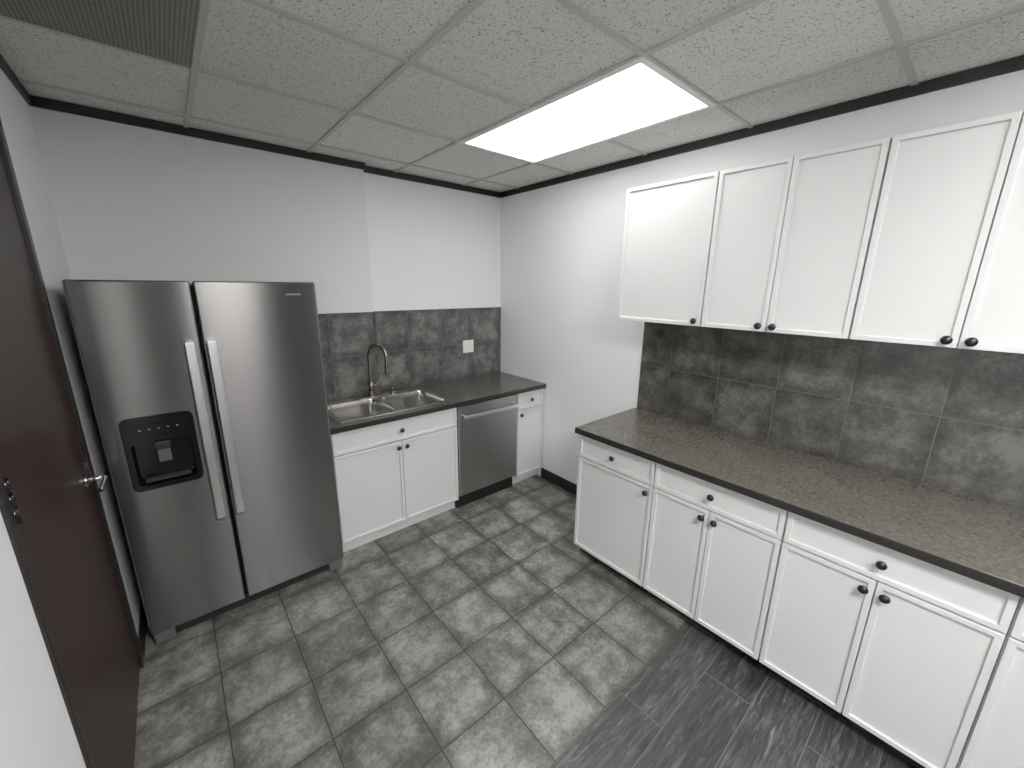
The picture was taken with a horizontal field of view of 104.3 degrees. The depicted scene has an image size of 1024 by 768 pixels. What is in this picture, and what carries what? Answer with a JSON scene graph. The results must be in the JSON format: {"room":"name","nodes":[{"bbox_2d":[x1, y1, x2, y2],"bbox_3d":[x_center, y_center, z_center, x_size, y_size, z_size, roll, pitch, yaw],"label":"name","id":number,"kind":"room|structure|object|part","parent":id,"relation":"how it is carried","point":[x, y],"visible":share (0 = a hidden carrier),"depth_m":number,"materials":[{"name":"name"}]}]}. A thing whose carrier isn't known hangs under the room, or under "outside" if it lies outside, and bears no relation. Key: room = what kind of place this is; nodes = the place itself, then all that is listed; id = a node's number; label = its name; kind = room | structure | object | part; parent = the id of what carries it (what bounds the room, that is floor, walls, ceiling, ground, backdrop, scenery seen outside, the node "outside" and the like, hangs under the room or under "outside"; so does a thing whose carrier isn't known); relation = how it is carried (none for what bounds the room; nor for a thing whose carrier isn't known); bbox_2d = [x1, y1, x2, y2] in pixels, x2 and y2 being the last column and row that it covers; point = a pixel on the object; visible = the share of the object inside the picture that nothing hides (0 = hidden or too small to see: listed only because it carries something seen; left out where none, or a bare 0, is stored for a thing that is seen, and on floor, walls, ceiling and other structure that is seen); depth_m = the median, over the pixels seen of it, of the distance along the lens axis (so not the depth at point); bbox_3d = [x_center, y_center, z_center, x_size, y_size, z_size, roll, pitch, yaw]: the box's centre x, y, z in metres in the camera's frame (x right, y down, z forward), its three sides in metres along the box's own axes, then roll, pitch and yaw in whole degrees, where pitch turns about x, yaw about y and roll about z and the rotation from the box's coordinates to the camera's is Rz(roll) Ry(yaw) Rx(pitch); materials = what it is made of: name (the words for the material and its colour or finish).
{"room":"office kitchen","nodes":[
{"label":"office kitchen","id":0,"kind":"room"},
{"bbox_2d":[0,68,140,767],"bbox_3d":[-0.462,0.430,0.018,0.120,2.668,5.661,-11,18,-39],"label":"wall","id":1,"kind":"structure","parent":0,"point":[37,731],"depth_m":1.01,"materials":[{"name":"white paint"}]},
{"bbox_2d":[3,478,13,494],"bbox_3d":[-1.140,0.232,0.896,0.017,0.036,0.017,-11,18,-39],"label":"hinge knuckle","id":2,"kind":"object","parent":1,"relation":"attached to","point":[7,483],"visible":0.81,"depth_m":0.90},
{"bbox_2d":[8,493,17,509],"bbox_3d":[-1.141,0.268,0.905,0.017,0.036,0.017,-11,18,-39],"label":"hinge knuckle","id":3,"kind":"object","parent":1,"relation":"attached to","point":[12,498],"visible":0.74,"depth_m":0.90},
{"bbox_2d":[0,54,31,105],"bbox_3d":[-0.398,-0.760,-0.234,0.012,0.044,5.661,-11,18,-39],"label":"trim","id":4,"kind":"structure","parent":1,"relation":"attached to","point":[4,66],"depth_m":1.60,"materials":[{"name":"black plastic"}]},
{"bbox_2d":[13,508,22,523],"bbox_3d":[-1.141,0.304,0.913,0.017,0.036,0.017,-11,18,-39],"label":"hinge knuckle","id":5,"kind":"object","parent":1,"relation":"attached to","point":[17,514],"visible":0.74,"depth_m":0.91},
{"bbox_2d":[0,471,96,767],"bbox_3d":[-1.165,0.397,0.882,0.108,2.300,0.040,-11,18,-39],"label":"door frame","id":6,"kind":"structure","parent":1,"relation":"attached to","point":[6,509],"depth_m":0.95,"materials":[{"name":"black"}]},
{"bbox_2d":[0,151,139,767],"bbox_3d":[-1.452,0.323,1.245,0.041,2.247,0.885,-11,18,-39],"label":"leaf","id":7,"kind":"object","parent":1,"relation":"attached to","point":[41,457],"visible":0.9,"depth_m":1.25,"materials":[{"name":"brown wood"}]},
{"bbox_2d":[82,473,89,488],"bbox_3d":[-1.666,0.378,1.557,0.010,0.062,0.062,-11,18,-39],"label":"rose","id":8,"kind":"object","parent":7,"relation":"attached to","point":[85,476],"visible":0.93,"depth_m":1.54,"materials":[{"name":"grey metal"}]},
{"bbox_2d":[87,474,103,482],"bbox_3d":[-1.646,0.374,1.573,0.046,0.022,0.022,-11,18,-39],"label":"spindle","id":9,"kind":"object","parent":8,"relation":"attached to","point":[98,477],"visible":0.85,"depth_m":1.56,"materials":[{"name":"grey metal"}]},
{"bbox_2d":[96,475,107,491],"bbox_3d":[-1.591,0.385,1.545,0.027,0.024,0.135,-11,18,-39],"label":"lever","id":10,"kind":"object","parent":9,"relation":"attached to","point":[104,478],"visible":1,"depth_m":1.52,"materials":[{"name":"grey metal"}]},
{"bbox_2d":[0,118,143,667],"bbox_3d":[-1.773,0.218,1.574,0.108,2.300,0.045,-11,18,-39],"label":"door frame","id":11,"kind":"structure","parent":1,"relation":"attached to","point":[4,149],"depth_m":1.53,"materials":[{"name":"black"}]},
{"bbox_2d":[84,461,92,484],"bbox_3d":[-1.721,0.362,1.618,0.008,0.100,0.009,-11,18,-39],"label":"strike lip","id":12,"kind":"object","parent":1,"relation":"attached to","point":[85,462],"visible":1,"depth_m":1.61,"materials":[{"name":"silver metal"}]},
{"bbox_2d":[138,596,146,657],"bbox_3d":[-1.997,1.204,2.157,0.010,0.100,0.690,-11,18,-39],"label":"baseboard","id":13,"kind":"structure","parent":1,"relation":"attached to","point":[142,618],"depth_m":2.00,"materials":[{"name":"black plastic"}]},
{"bbox_2d":[29,106,372,313],"bbox_3d":[-1.650,-0.177,2.614,1.524,2.568,0.061,-11,18,-39],"label":"wall back furring","id":14,"kind":"object","parent":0,"point":[130,202],"depth_m":2.26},
{"bbox_2d":[29,95,365,169],"bbox_3d":[-1.608,-1.400,2.285,1.536,0.044,0.012,-11,18,-39],"label":"trim","id":15,"kind":"structure","parent":14,"relation":"attached to","point":[40,102],"depth_m":2.13,"materials":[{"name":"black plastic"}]},
{"bbox_2d":[363,172,500,310],"bbox_3d":[-1.222,-0.338,3.071,3.042,2.668,0.120,-11,18,-39],"label":"wall","id":16,"kind":"structure","parent":0,"point":[431,246],"depth_m":3.27,"materials":[{"name":"white paint"}]},
{"bbox_2d":[318,307,500,401],"bbox_3d":[-0.840,-0.286,3.291,1.957,0.638,0.070,-11,18,-39],"label":"backsplash","id":17,"kind":"structure","parent":16,"relation":"attached to","point":[425,346],"depth_m":3.29,"materials":[{"name":"tile"}]},
{"bbox_2d":[463,340,473,352],"bbox_3d":[-0.403,-0.349,3.686,0.116,0.116,0.012,-11,18,-39],"label":"wall outlet","id":18,"kind":"object","parent":17,"relation":"attached to","point":[468,345],"visible":1,"depth_m":3.68,"materials":[{"name":"white plastic"}]},
{"bbox_2d":[363,165,500,197],"bbox_3d":[-0.585,-1.619,3.210,1.278,0.044,0.012,-11,18,-39],"label":"trim","id":19,"kind":"structure","parent":16,"relation":"attached to","point":[372,170],"depth_m":3.14,"materials":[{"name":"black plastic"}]},
{"bbox_2d":[0,0,1023,191],"bbox_3d":[0.665,-1.016,0.634,3.042,0.054,5.901,-11,18,-39],"label":"ceiling","id":20,"kind":"structure","parent":0,"point":[526,52],"depth_m":1.50,"materials":[{"name":"tile"}]},
{"bbox_2d":[0,0,200,67],"bbox_3d":[-1.263,-1.136,1.159,0.545,0.008,0.591,-11,18,-39],"label":"ceiling air vent","id":21,"kind":"object","parent":20,"relation":"in","point":[165,30],"depth_m":1.27,"materials":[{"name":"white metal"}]},
{"bbox_2d":[463,143,532,162],"bbox_3d":[-0.074,-1.459,2.513,0.550,0.009,0.030,-11,18,-39],"label":"frame","id":22,"kind":"object","parent":20,"relation":"attached to","point":[466,144],"visible":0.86,"depth_m":2.49,"materials":[{"name":"white plastic"}]},
{"bbox_2d":[0,0,1023,188],"bbox_3d":[0.664,-0.987,0.641,2.802,0.010,5.661,-11,18,-39],"label":"grid","id":23,"kind":"object","parent":20,"relation":"attached to","point":[885,7],"depth_m":1.51,"materials":[{"name":"white metal"}]},
{"bbox_2d":[459,56,647,143],"bbox_3d":[0.090,-1.302,1.892,0.030,0.009,1.220,-11,18,-39],"label":"frame","id":24,"kind":"object","parent":20,"relation":"attached to","point":[641,59],"visible":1,"depth_m":1.73,"materials":[{"name":"white plastic"}]},
{"bbox_2d":[467,63,705,161],"bbox_3d":[0.311,-1.346,2.074,0.550,0.005,1.160,-11,18,-39],"label":"lens","id":25,"kind":"object","parent":20,"relation":"attached to","point":[635,97],"visible":0.93,"depth_m":1.94,"materials":[{"name":"white plastic"}]},
{"bbox_2d":[532,104,716,163],"bbox_3d":[0.532,-1.388,2.257,0.030,0.009,1.220,-11,18,-39],"label":"frame","id":26,"kind":"object","parent":20,"relation":"attached to","point":[714,105],"visible":0.79,"depth_m":2.13,"materials":[{"name":"white plastic"}]},
{"bbox_2d":[641,60,713,105],"bbox_3d":[0.697,-1.232,1.636,0.550,0.009,0.030,-11,18,-39],"label":"frame","id":27,"kind":"object","parent":20,"relation":"attached to","point":[647,63],"visible":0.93,"depth_m":1.61,"materials":[{"name":"white plastic"}]},
{"bbox_2d":[134,474,918,767],"bbox_3d":[0.637,1.508,1.262,3.042,0.001,5.901,-11,18,-39],"label":"floor","id":28,"kind":"structure","parent":0,"point":[479,633],"depth_m":1.85,"materials":[{"name":"tile"}]},
{"bbox_2d":[62,279,342,644],"bbox_3d":[-1.583,0.331,2.239,0.907,1.764,0.721,-11,18,-39],"label":"refrigerator","id":29,"kind":"object","parent":28,"relation":"on","point":[209,398],"visible":1,"depth_m":1.94,"materials":[{"name":"grey metal"}]},
{"bbox_2d":[62,279,245,635],"bbox_3d":[-1.588,0.385,1.845,0.387,1.678,0.126,-11,18,-39],"label":"freezer","id":30,"kind":"object","parent":29,"relation":"in","point":[141,343],"depth_m":1.82,"materials":[{"name":"metal"}]},
{"bbox_3d":[-1.377,0.229,1.922,0.036,0.880,0.026,-11,18,-39],"label":"fridge handle","id":31,"kind":"part","parent":29,"relation":"part of","materials":[{"name":"metal"}]},
{"bbox_3d":[-1.260,0.311,2.158,0.512,1.678,0.060,-11,18,-39],"label":"fresh food door","id":32,"kind":"part","parent":29,"relation":"part of","materials":[{"name":"metal"}]},
{"bbox_2d":[331,408,458,552],"bbox_3d":[-0.934,0.608,2.994,0.898,0.875,0.603,-11,18,-39],"label":"base cabinet","id":33,"kind":"object","parent":28,"relation":"on","point":[390,477],"visible":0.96,"depth_m":2.75,"materials":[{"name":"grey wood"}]},
{"bbox_3d":[-0.935,0.718,2.667,0.444,0.612,0.019,-11,18,-39],"label":"door","id":34,"kind":"part","parent":33,"relation":"part of","materials":[{"name":"white wood"}]},
{"bbox_3d":[-0.760,0.310,2.715,0.892,0.145,0.019,-11,18,-39],"label":"drawer","id":35,"kind":"part","parent":33,"relation":"part of","materials":[{"name":"white wood"}]},
{"bbox_3d":[-0.594,0.651,2.949,0.444,0.612,0.019,-11,18,-39],"label":"door","id":36,"kind":"part","parent":33,"relation":"part of","materials":[{"name":"white wood"}]},
{"bbox_2d":[329,372,545,434],"bbox_3d":[-0.603,0.089,3.198,1.825,0.039,0.656,-11,18,-39],"label":"countertop","id":37,"kind":"structure","parent":33,"relation":"on","point":[464,391],"depth_m":3.24,"materials":[{"name":"laminate"}]},
{"bbox_2d":[356,343,389,399],"bbox_3d":[-1.018,-0.091,2.936,0.242,0.418,0.218,-11,18,-39],"label":"kitchen faucet","id":38,"kind":"object","parent":37,"relation":"on","point":[371,384],"visible":1,"depth_m":2.97,"materials":[{"name":"silver metal"}]},
{"bbox_3d":[-1.072,0.094,3.045,0.242,0.006,0.058,-11,18,-39],"label":"deck plate","id":39,"kind":"part","parent":38,"relation":"part of","materials":[{"name":"silver metal"}]},
{"bbox_2d":[327,387,450,422],"bbox_3d":[-0.920,0.219,2.923,0.822,0.177,0.512,-11,18,-39],"label":"sink","id":40,"kind":"object","parent":37,"relation":"in","point":[347,410],"visible":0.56,"depth_m":2.97,"materials":[{"name":"silver metal"}]},
{"bbox_3d":[-1.051,0.255,2.776,0.367,0.175,0.392,-11,18,-39],"label":"bowl","id":41,"kind":"part","parent":40,"relation":"part of","materials":[{"name":"silver metal"}]},
{"bbox_2d":[390,385,396,393],"bbox_3d":[-0.929,0.044,3.130,0.040,0.065,0.081,-11,18,-39],"label":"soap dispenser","id":42,"kind":"object","parent":40,"relation":"on","point":[392,391],"visible":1,"depth_m":3.13,"materials":[{"name":"silver metal"}]},
{"bbox_3d":[-0.750,0.197,3.026,0.367,0.175,0.392,-11,18,-39],"label":"bowl","id":43,"kind":"part","parent":40,"relation":"part of","materials":[{"name":"silver metal"}]},
{"bbox_2d":[455,394,517,507],"bbox_3d":[-0.345,0.502,3.450,0.592,0.874,0.624,-11,18,-39],"label":"dishwasher","id":44,"kind":"object","parent":28,"relation":"on","point":[486,430],"visible":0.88,"depth_m":3.24,"materials":[{"name":"silver metal"}]},
{"bbox_3d":[-0.227,0.904,3.402,0.586,0.120,0.020,-11,18,-39],"label":"toe panel","id":45,"kind":"part","parent":44,"relation":"part of","materials":[{"name":"black plastic"}]},
{"bbox_3d":[-0.147,0.216,3.144,0.528,0.026,0.026,-11,18,-39],"label":"handle","id":46,"kind":"part","parent":44,"relation":"part of","materials":[{"name":"metal"}]},
{"bbox_2d":[512,389,542,483],"bbox_3d":[-0.034,0.423,3.778,0.301,0.875,0.664,-11,18,-39],"label":"base cabinet","id":47,"kind":"object","parent":28,"relation":"on","point":[530,407],"visible":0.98,"depth_m":3.55,"materials":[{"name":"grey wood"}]},
{"bbox_3d":[0.155,0.505,3.569,0.295,0.612,0.019,-11,18,-39],"label":"door","id":48,"kind":"part","parent":47,"relation":"part of","materials":[{"name":"white wood"}]},
{"bbox_3d":[0.159,0.131,3.476,0.295,0.145,0.019,-11,18,-39],"label":"drawer","id":49,"kind":"part","parent":47,"relation":"part of","materials":[{"name":"white wood"}]},
{"bbox_2d":[574,435,655,592],"bbox_3d":[0.808,0.732,2.574,0.654,0.875,0.518,-11,18,-39],"label":"base cabinet","id":50,"kind":"object","parent":28,"relation":"on","point":[615,487],"visible":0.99,"depth_m":2.36,"materials":[{"name":"white painted wood"},{"name":"black metal"}]},
{"bbox_3d":[0.593,0.427,2.306,0.019,0.145,0.512,-11,18,-39],"label":"drawer","id":51,"kind":"part","parent":50,"relation":"part of","materials":[{"name":"white wood"}]},
{"bbox_2d":[643,463,788,665],"bbox_3d":[1.171,0.839,2.161,0.654,0.875,0.598,-11,18,-39],"label":"base cabinet","id":52,"kind":"object","parent":28,"relation":"on","point":[714,551],"visible":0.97,"depth_m":1.93,"materials":[{"name":"white painted wood"},{"name":"black metal"}]},
{"bbox_3d":[0.855,0.887,2.098,0.019,0.627,0.294,-11,18,-39],"label":"door","id":53,"kind":"part","parent":52,"relation":"part of","materials":[{"name":"white wood"}]},
{"bbox_3d":[0.913,0.650,1.926,0.020,0.033,0.033,-11,18,-39],"label":"knob","id":54,"kind":"part","parent":52,"relation":"part of","materials":[{"name":"black metal"}]},
{"bbox_3d":[0.934,0.537,1.874,0.020,0.033,0.033,-11,18,-39],"label":"knob","id":55,"kind":"part","parent":52,"relation":"part of","materials":[{"name":"black metal"}]},
{"bbox_3d":[0.952,0.661,1.882,0.020,0.033,0.033,-11,18,-39],"label":"knob","id":56,"kind":"part","parent":52,"relation":"part of","materials":[{"name":"black metal"}]},
{"bbox_3d":[0.956,0.533,1.893,0.019,0.145,0.592,-11,18,-39],"label":"drawer","id":57,"kind":"part","parent":52,"relation":"part of","materials":[{"name":"white wood"}]},
{"bbox_3d":[1.048,0.944,1.878,0.019,0.627,0.294,-11,18,-39],"label":"door","id":58,"kind":"part","parent":52,"relation":"part of","materials":[{"name":"white wood"}]},
{"bbox_2d":[759,512,1019,767],"bbox_3d":[1.563,0.954,1.714,0.654,0.875,0.608,-11,18,-39],"label":"base cabinet","id":59,"kind":"object","parent":28,"relation":"on","point":[904,649],"visible":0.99,"depth_m":1.48,"materials":[{"name":"white painted wood"},{"name":"black metal"}]},
{"bbox_3d":[1.246,1.002,1.654,0.019,0.627,0.299,-11,18,-39],"label":"door","id":60,"kind":"part","parent":59,"relation":"part of","materials":[{"name":"white wood"}]},
{"bbox_3d":[1.305,0.765,1.480,0.020,0.033,0.033,-11,18,-39],"label":"knob","id":61,"kind":"part","parent":59,"relation":"part of","materials":[{"name":"black metal"}]},
{"bbox_3d":[1.326,0.652,1.428,0.020,0.033,0.033,-11,18,-39],"label":"knob","id":62,"kind":"part","parent":59,"relation":"part of","materials":[{"name":"black metal"}]},
{"bbox_3d":[1.344,0.777,1.435,0.020,0.033,0.033,-11,18,-39],"label":"knob","id":63,"kind":"part","parent":59,"relation":"part of","materials":[{"name":"black metal"}]},
{"bbox_3d":[1.348,0.649,1.447,0.019,0.145,0.602,-11,18,-39],"label":"drawer","id":64,"kind":"part","parent":59,"relation":"part of","materials":[{"name":"white wood"}]},
{"bbox_3d":[1.442,1.060,1.430,0.019,0.627,0.299,-11,18,-39],"label":"door","id":65,"kind":"part","parent":59,"relation":"part of","materials":[{"name":"white wood"}]},
{"bbox_2d":[956,597,1023,767],"bbox_3d":[1.958,1.071,1.265,0.654,0.875,0.608,-11,18,-39],"label":"base cabinet","id":66,"kind":"object","parent":28,"relation":"on","point":[995,739],"visible":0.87,"depth_m":1.27,"materials":[{"name":"white painted wood"},{"name":"black metal"}]},
{"bbox_2d":[575,408,1023,597],"bbox_3d":[1.406,0.463,1.787,0.654,0.039,2.378,-11,18,-39],"label":"countertop","id":67,"kind":"structure","parent":66,"relation":"on","point":[981,541],"depth_m":1.68,"materials":[{"name":"laminate"}]},
{"bbox_3d":[1.743,0.765,0.997,0.019,0.145,0.602,-11,18,-39],"label":"drawer","id":68,"kind":"part","parent":66,"relation":"part of","materials":[{"name":"white wood"}]},
{"bbox_2d":[500,70,1023,483],"bbox_3d":[1.764,-0.004,1.861,0.120,2.668,5.661,-11,18,-39],"label":"wall","id":69,"kind":"structure","parent":0,"point":[562,243],"depth_m":3.01,"materials":[{"name":"white paint"}]},
{"bbox_2d":[541,467,576,494],"bbox_3d":[0.580,0.922,3.406,0.010,0.100,0.940,-11,18,-39],"label":"baseboard","id":70,"kind":"structure","parent":69,"relation":"attached to","point":[571,487],"depth_m":3.57,"materials":[{"name":"black plastic"}]},
{"bbox_2d":[617,171,719,325],"bbox_3d":[0.942,-0.739,2.299,0.359,0.751,0.521,-11,18,-39],"label":"upper cabinet","id":71,"kind":"object","parent":69,"relation":"attached to","point":[668,225],"visible":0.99,"depth_m":2.18,"materials":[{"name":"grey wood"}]},
{"bbox_3d":[0.958,-0.333,2.107,0.020,0.033,0.033,-11,18,-39],"label":"knob","id":72,"kind":"part","parent":71,"relation":"part of","materials":[{"name":"black metal"}]},
{"bbox_2d":[501,55,1023,197],"bbox_3d":[1.727,-1.174,1.526,0.012,0.044,5.661,-11,18,-39],"label":"trim","id":73,"kind":"structure","parent":69,"relation":"attached to","point":[1014,64],"depth_m":1.86,"materials":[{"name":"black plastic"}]},
{"bbox_2d":[701,137,892,338],"bbox_3d":[1.311,-0.631,1.879,0.359,0.751,0.614,-11,18,-39],"label":"upper cabinet","id":74,"kind":"object","parent":69,"relation":"attached to","point":[791,236],"visible":0.99,"depth_m":1.74,"materials":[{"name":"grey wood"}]},
{"bbox_3d":[1.105,-0.639,1.904,0.019,0.749,0.302,-11,18,-39],"label":"door","id":75,"kind":"part","parent":74,"relation":"part of","materials":[{"name":"white wood"}]},
{"bbox_3d":[1.159,-0.274,1.878,0.020,0.033,0.033,-11,18,-39],"label":"knob","id":76,"kind":"part","parent":74,"relation":"part of","materials":[{"name":"black metal"}]},
{"bbox_3d":[1.198,-0.263,1.834,0.020,0.033,0.033,-11,18,-39],"label":"knob","id":77,"kind":"part","parent":74,"relation":"part of","materials":[{"name":"black metal"}]},
{"bbox_3d":[1.304,-0.581,1.678,0.019,0.749,0.302,-11,18,-39],"label":"door","id":78,"kind":"part","parent":74,"relation":"part of","materials":[{"name":"white wood"}]},
{"bbox_2d":[637,322,1023,511],"bbox_3d":[1.663,0.088,1.902,0.008,0.638,2.358,-11,18,-39],"label":"backsplash","id":79,"kind":"structure","parent":69,"relation":"attached to","point":[948,419],"depth_m":1.90,"materials":[{"name":"tile"}]},
{"bbox_2d":[850,111,1023,353],"bbox_3d":[1.708,-0.514,1.427,0.359,0.751,0.609,-11,18,-39],"label":"upper cabinet","id":80,"kind":"object","parent":69,"relation":"attached to","point":[944,267],"visible":1,"depth_m":1.40,"materials":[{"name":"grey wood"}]},
{"bbox_3d":[1.556,-0.157,1.426,0.020,0.033,0.033,-11,18,-39],"label":"knob","id":81,"kind":"part","parent":80,"relation":"part of","materials":[{"name":"black metal"}]},
{"bbox_3d":[1.595,-0.146,1.382,0.020,0.033,0.033,-11,18,-39],"label":"knob","id":82,"kind":"part","parent":80,"relation":"part of","materials":[{"name":"black metal"}]},
{"bbox_3d":[1.700,-0.464,1.226,0.019,0.749,0.300,-11,18,-39],"label":"door","id":83,"kind":"part","parent":80,"relation":"part of","materials":[{"name":"white wood"}]}
]}

